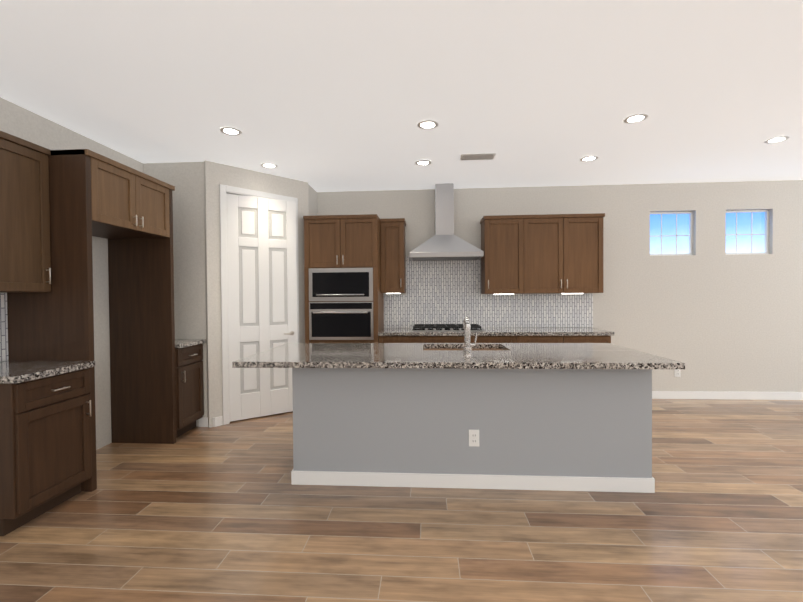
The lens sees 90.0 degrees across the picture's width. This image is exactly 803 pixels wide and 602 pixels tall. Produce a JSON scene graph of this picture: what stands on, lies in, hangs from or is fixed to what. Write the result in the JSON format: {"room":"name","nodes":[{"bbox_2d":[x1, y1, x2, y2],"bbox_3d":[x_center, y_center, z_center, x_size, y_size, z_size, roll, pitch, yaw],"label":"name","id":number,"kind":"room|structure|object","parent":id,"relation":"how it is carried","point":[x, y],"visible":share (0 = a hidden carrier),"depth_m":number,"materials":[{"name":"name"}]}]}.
{"room":"kitchen","nodes":[
{"label":"kitchen","id":0,"kind":"room"},
{"bbox_2d":[0,97,143,449],"bbox_3d":[-2.950,-0.013,1.066,0.150,2.740,9.200,0,1,4],"label":"wall","id":1,"kind":"structure","parent":0,"point":[24,123],"depth_m":3.57,"materials":[{"name":"paint"}]},
{"bbox_2d":[0,293,7,361],"bbox_3d":[-2.793,0.189,2.219,0.008,0.470,1.175,0,1,4],"label":"backsplash","id":2,"kind":"structure","parent":1,"relation":"attached to","point":[3,331],"depth_m":2.78,"materials":[{"name":"tile"}]},
{"bbox_2d":[0,131,50,291],"bbox_3d":[-2.616,-0.542,2.190,0.376,0.980,1.187,0,1,4],"label":"upper cabinet","id":3,"kind":"object","parent":1,"relation":"attached to","point":[25,260],"visible":1,"depth_m":2.60,"materials":[{"name":"brown wood"}]},
{"bbox_2d":[143,162,206,425],"bbox_3d":[-2.309,-0.064,4.231,0.720,2.740,0.120,0,1,4],"label":"wall","id":4,"kind":"structure","parent":0,"point":[186,179],"depth_m":4.16,"materials":[{"name":"paint"}]},
{"bbox_2d":[199,417,213,426],"bbox_3d":[-2.023,1.258,4.165,0.160,0.095,0.011,0,1,4],"label":"baseboard","id":5,"kind":"structure","parent":4,"relation":"attached to","point":[203,421],"depth_m":4.16,"materials":[{"name":"white wood"}]},
{"bbox_2d":[203,160,308,427],"bbox_3d":[-1.602,-0.074,4.569,1.191,2.740,0.120,-1,1,-44],"label":"wall","id":6,"kind":"structure","parent":0,"point":[216,174],"depth_m":4.19,"materials":[{"name":"paint"}]},
{"bbox_2d":[214,416,222,426],"bbox_3d":[-1.540,1.248,4.545,1.106,0.095,0.011,-1,1,-44],"label":"baseboard","id":7,"kind":"structure","parent":6,"relation":"attached to","point":[218,421],"depth_m":4.18,"materials":[{"name":"white wood"}]},
{"bbox_2d":[219,184,298,424],"bbox_3d":[-1.608,0.036,4.563,0.900,2.520,0.156,-1,1,-44],"label":"door frame","id":8,"kind":"structure","parent":6,"relation":"attached to","point":[224,190],"depth_m":4.23,"materials":[{"name":"white wood"}]},
{"bbox_2d":[227,194,297,421],"bbox_3d":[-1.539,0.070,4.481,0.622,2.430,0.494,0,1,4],"label":"pantry door","id":9,"kind":"structure","parent":6,"relation":"in","point":[262,271],"depth_m":4.45,"materials":[{"name":"white wood"}]},
{"bbox_2d":[308,184,316,215],"bbox_3d":[-1.196,-0.086,5.165,0.120,2.740,0.490,0,1,4],"label":"wall","id":10,"kind":"structure","parent":0,"point":[312,195],"depth_m":5.16,"materials":[{"name":"paint"}]},
{"bbox_2d":[0,399,802,601],"bbox_3d":[2.544,1.368,0.730,11.140,0.100,9.200,0,1,4],"label":"floor","id":11,"kind":"structure","parent":0,"point":[230,512],"depth_m":2.29,"materials":[{"name":"brown wood"}]},
{"bbox_2d":[0,361,94,535],"bbox_3d":[-2.443,0.875,2.527,0.656,0.914,0.535,0,1,4],"label":"base cabinet","id":12,"kind":"object","parent":11,"relation":"on","point":[45,440],"visible":1,"depth_m":2.44,"materials":[{"name":"brown wood"}]},
{"bbox_2d":[7,149,176,491],"bbox_3d":[-2.411,0.136,3.267,0.636,2.370,0.957,0,1,4],"label":"surround","id":13,"kind":"object","parent":11,"relation":"on","point":[126,211],"visible":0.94,"depth_m":3.24,"materials":[{"name":"brown wood"}]},
{"bbox_2d":[175,339,205,437],"bbox_3d":[-2.350,0.854,3.963,0.656,0.914,0.438,0,1,4],"label":"base cabinet","id":14,"kind":"object","parent":11,"relation":"on","point":[189,382],"visible":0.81,"depth_m":3.92,"materials":[{"name":"brown wood"}]},
{"bbox_2d":[303,214,383,342],"bbox_3d":[-0.698,0.132,5.040,0.879,2.300,0.679,0,1,4],"label":"tall cabinet","id":15,"kind":"object","parent":11,"relation":"on","point":[344,299],"visible":0.62,"depth_m":4.75,"materials":[{"name":"brown wood"}]},
{"bbox_2d":[378,335,477,342],"bbox_3d":[0.312,0.837,5.014,1.128,0.874,0.620,0,1,4],"label":"base cabinet","id":16,"kind":"object","parent":11,"relation":"on","point":[382,338],"depth_m":4.70,"materials":[{"name":"brown wood"}]},
{"bbox_2d":[291,368,659,492],"bbox_3d":[0.485,0.862,3.195,2.504,0.874,0.822,0,1,4],"label":"kitchen island","id":17,"kind":"object","parent":11,"relation":"on","point":[561,416],"depth_m":2.79,"materials":[{"name":"grey paint"}]},
{"bbox_2d":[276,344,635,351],"bbox_3d":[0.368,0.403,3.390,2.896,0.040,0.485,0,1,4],"label":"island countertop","id":18,"kind":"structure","parent":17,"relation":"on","point":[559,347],"depth_m":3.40,"materials":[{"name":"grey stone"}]},
{"bbox_2d":[464,316,479,351],"bbox_3d":[0.528,0.255,3.115,0.106,0.262,0.165,0,1,4],"label":"faucet","id":19,"kind":"object","parent":18,"relation":"on","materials":[{"name":"silver metal"}]},
{"bbox_2d":[232,348,684,368],"bbox_3d":[0.334,0.411,2.866,2.896,0.040,0.565,0,1,4],"label":"island countertop","id":20,"kind":"structure","parent":17,"relation":"on","point":[273,357],"depth_m":2.72,"materials":[{"name":"grey stone"}]},
{"bbox_2d":[469,430,478,446],"bbox_3d":[0.505,0.953,2.790,0.072,0.116,0.010,0,1,4],"label":"outlet","id":21,"kind":"object","parent":17,"relation":"attached to","point":[473,437],"visible":1,"depth_m":2.79,"materials":[{"name":"white plastic"}]},
{"bbox_2d":[478,335,569,342],"bbox_3d":[1.345,0.830,4.947,1.190,0.874,0.620,0,1,4],"label":"base cabinet","id":22,"kind":"object","parent":11,"relation":"on","point":[528,335],"depth_m":4.63,"materials":[{"name":"brown wood"}]},
{"bbox_2d":[378,327,613,334],"bbox_3d":[1.084,0.375,4.942,2.685,0.040,0.650,0,1,4],"label":"countertop","id":23,"kind":"structure","parent":22,"relation":"on","point":[562,330],"depth_m":4.68,"materials":[{"name":"grey stone"}]},
{"bbox_2d":[410,324,484,331],"bbox_3d":[0.559,0.330,4.987,0.880,0.056,0.510,0,1,4],"label":"cooktop","id":24,"kind":"object","parent":23,"relation":"in","point":[440,328],"visible":0.85,"depth_m":4.81,"materials":[{"name":"silver metal"}]},
{"bbox_2d":[570,335,613,342],"bbox_3d":[2.112,0.824,4.897,0.595,0.874,0.620,0,1,4],"label":"base cabinet","id":25,"kind":"object","parent":11,"relation":"on","point":[573,338],"depth_m":4.58,"materials":[{"name":"brown wood"}]},
{"bbox_2d":[0,0,802,191],"bbox_3d":[2.522,-1.471,0.689,11.140,0.100,9.200,0,1,4],"label":"ceiling","id":26,"kind":"structure","parent":0,"point":[332,95],"depth_m":2.66,"materials":[{"name":"paint"}]},
{"bbox_2d":[219,127,241,135],"bbox_3d":[-1.433,-1.424,3.372,0.176,0.006,0.176,0,1,4],"label":"recessed light","id":27,"kind":"object","parent":26,"relation":"in","point":[230,131],"visible":0.9,"depth_m":3.37,"materials":[{"name":"white"}]},
{"bbox_2d":[260,163,277,167],"bbox_3d":[-1.405,-1.438,4.262,0.176,0.006,0.176,0,1,4],"label":"recessed light","id":28,"kind":"object","parent":26,"relation":"in","point":[268,165],"visible":0.98,"depth_m":4.26,"materials":[{"name":"white"}]},
{"bbox_2d":[415,160,431,165],"bbox_3d":[0.229,-1.450,4.215,0.176,0.006,0.176,0,1,4],"label":"recessed light","id":29,"kind":"object","parent":26,"relation":"in","point":[422,162],"visible":0.96,"depth_m":4.20,"materials":[{"name":"white"}]},
{"bbox_2d":[417,120,438,128],"bbox_3d":[0.215,-1.436,3.275,0.176,0.006,0.176,0,1,4],"label":"recessed light","id":30,"kind":"object","parent":26,"relation":"in","point":[427,124],"visible":1,"depth_m":3.27,"materials":[{"name":"white"}]},
{"bbox_2d":[460,153,495,160],"bbox_3d":[0.765,-1.450,4.040,0.340,0.010,0.180,0,1,4],"label":"ceiling vent","id":31,"kind":"object","parent":26,"relation":"in","point":[481,156],"visible":1,"depth_m":4.02,"materials":[{"name":"white metal"}]},
{"bbox_2d":[580,156,597,161],"bbox_3d":[1.926,-1.462,4.125,0.176,0.006,0.176,0,1,4],"label":"recessed light","id":32,"kind":"object","parent":26,"relation":"in","point":[588,158],"visible":0.96,"depth_m":4.12,"materials":[{"name":"white"}]},
{"bbox_2d":[623,114,648,122],"bbox_3d":[1.859,-1.448,3.188,0.176,0.006,0.176,0,1,4],"label":"recessed light","id":33,"kind":"object","parent":26,"relation":"in","point":[635,117],"visible":0.96,"depth_m":3.18,"materials":[{"name":"white"}]},
{"bbox_2d":[764,136,789,143],"bbox_3d":[3.416,-1.468,3.658,0.176,0.006,0.176,0,1,4],"label":"recessed light","id":34,"kind":"object","parent":26,"relation":"in","point":[777,139],"visible":0.92,"depth_m":3.65,"materials":[{"name":"white"}]},
{"bbox_2d":[317,180,802,391],"bbox_3d":[2.826,-0.119,5.224,11.140,2.740,0.150,0,1,4],"label":"wall","id":35,"kind":"structure","parent":0,"point":[711,315],"depth_m":5.10,"materials":[{"name":"paint"}]},
{"bbox_2d":[380,218,405,293],"bbox_3d":[-0.100,-0.558,5.143,0.307,0.934,0.376,0,1,4],"label":"upper cabinet","id":36,"kind":"object","parent":35,"relation":"attached to","point":[393,258],"visible":1,"depth_m":5.00,"materials":[{"name":"brown wood"}]},
{"bbox_2d":[409,183,483,260],"bbox_3d":[0.545,-0.995,5.022,0.879,0.942,0.500,0,1,4],"label":"range hood","id":37,"kind":"object","parent":35,"relation":"attached to","point":[444,243],"visible":0.98,"depth_m":4.96,"materials":[{"name":"silver metal"}]},
{"bbox_2d":[384,256,592,327],"bbox_3d":[1.112,-0.124,5.255,2.705,0.944,0.008,0,1,4],"label":"backsplash","id":38,"kind":"structure","parent":35,"relation":"attached to","point":[443,292],"depth_m":5.27,"materials":[{"name":"tile"}]},
{"bbox_2d":[480,215,531,294],"bbox_3d":[1.295,-0.568,5.070,0.531,0.953,0.340,0,1,4],"label":"upper cabinet","id":39,"kind":"object","parent":35,"relation":"attached to","point":[506,240],"depth_m":4.91,"materials":[{"name":"brown wood"}]},
{"bbox_2d":[532,213,603,292],"bbox_3d":[1.941,-0.572,5.028,1.003,0.953,0.340,0,1,4],"label":"upper cabinet","id":40,"kind":"object","parent":35,"relation":"attached to","point":[546,253],"depth_m":4.86,"materials":[{"name":"brown wood"}]},
{"bbox_2d":[650,211,692,255],"bbox_3d":[3.449,-0.863,5.178,0.554,0.562,0.050,0,1,4],"label":"window","id":41,"kind":"structure","parent":35,"relation":"in","point":[671,233],"depth_m":5.18,"materials":[{"name":"blue glass"}]},
{"bbox_2d":[674,369,680,376],"bbox_3d":[3.518,0.907,5.114,0.072,0.116,0.010,0,1,4],"label":"outlet","id":42,"kind":"object","parent":35,"relation":"attached to","point":[677,372],"visible":0.92,"depth_m":5.11,"materials":[{"name":"white plastic"}]},
{"bbox_2d":[652,391,802,399],"bbox_3d":[5.359,1.186,4.998,5.775,0.095,0.011,0,1,4],"label":"baseboard","id":43,"kind":"structure","parent":35,"relation":"attached to","point":[727,395],"depth_m":5.07,"materials":[{"name":"white wood"}]},
{"bbox_2d":[726,210,768,254],"bbox_3d":[4.367,-0.869,5.118,0.554,0.562,0.050,0,1,4],"label":"window","id":44,"kind":"structure","parent":35,"relation":"in","point":[747,232],"depth_m":5.12,"materials":[{"name":"blue glass"}]}
]}

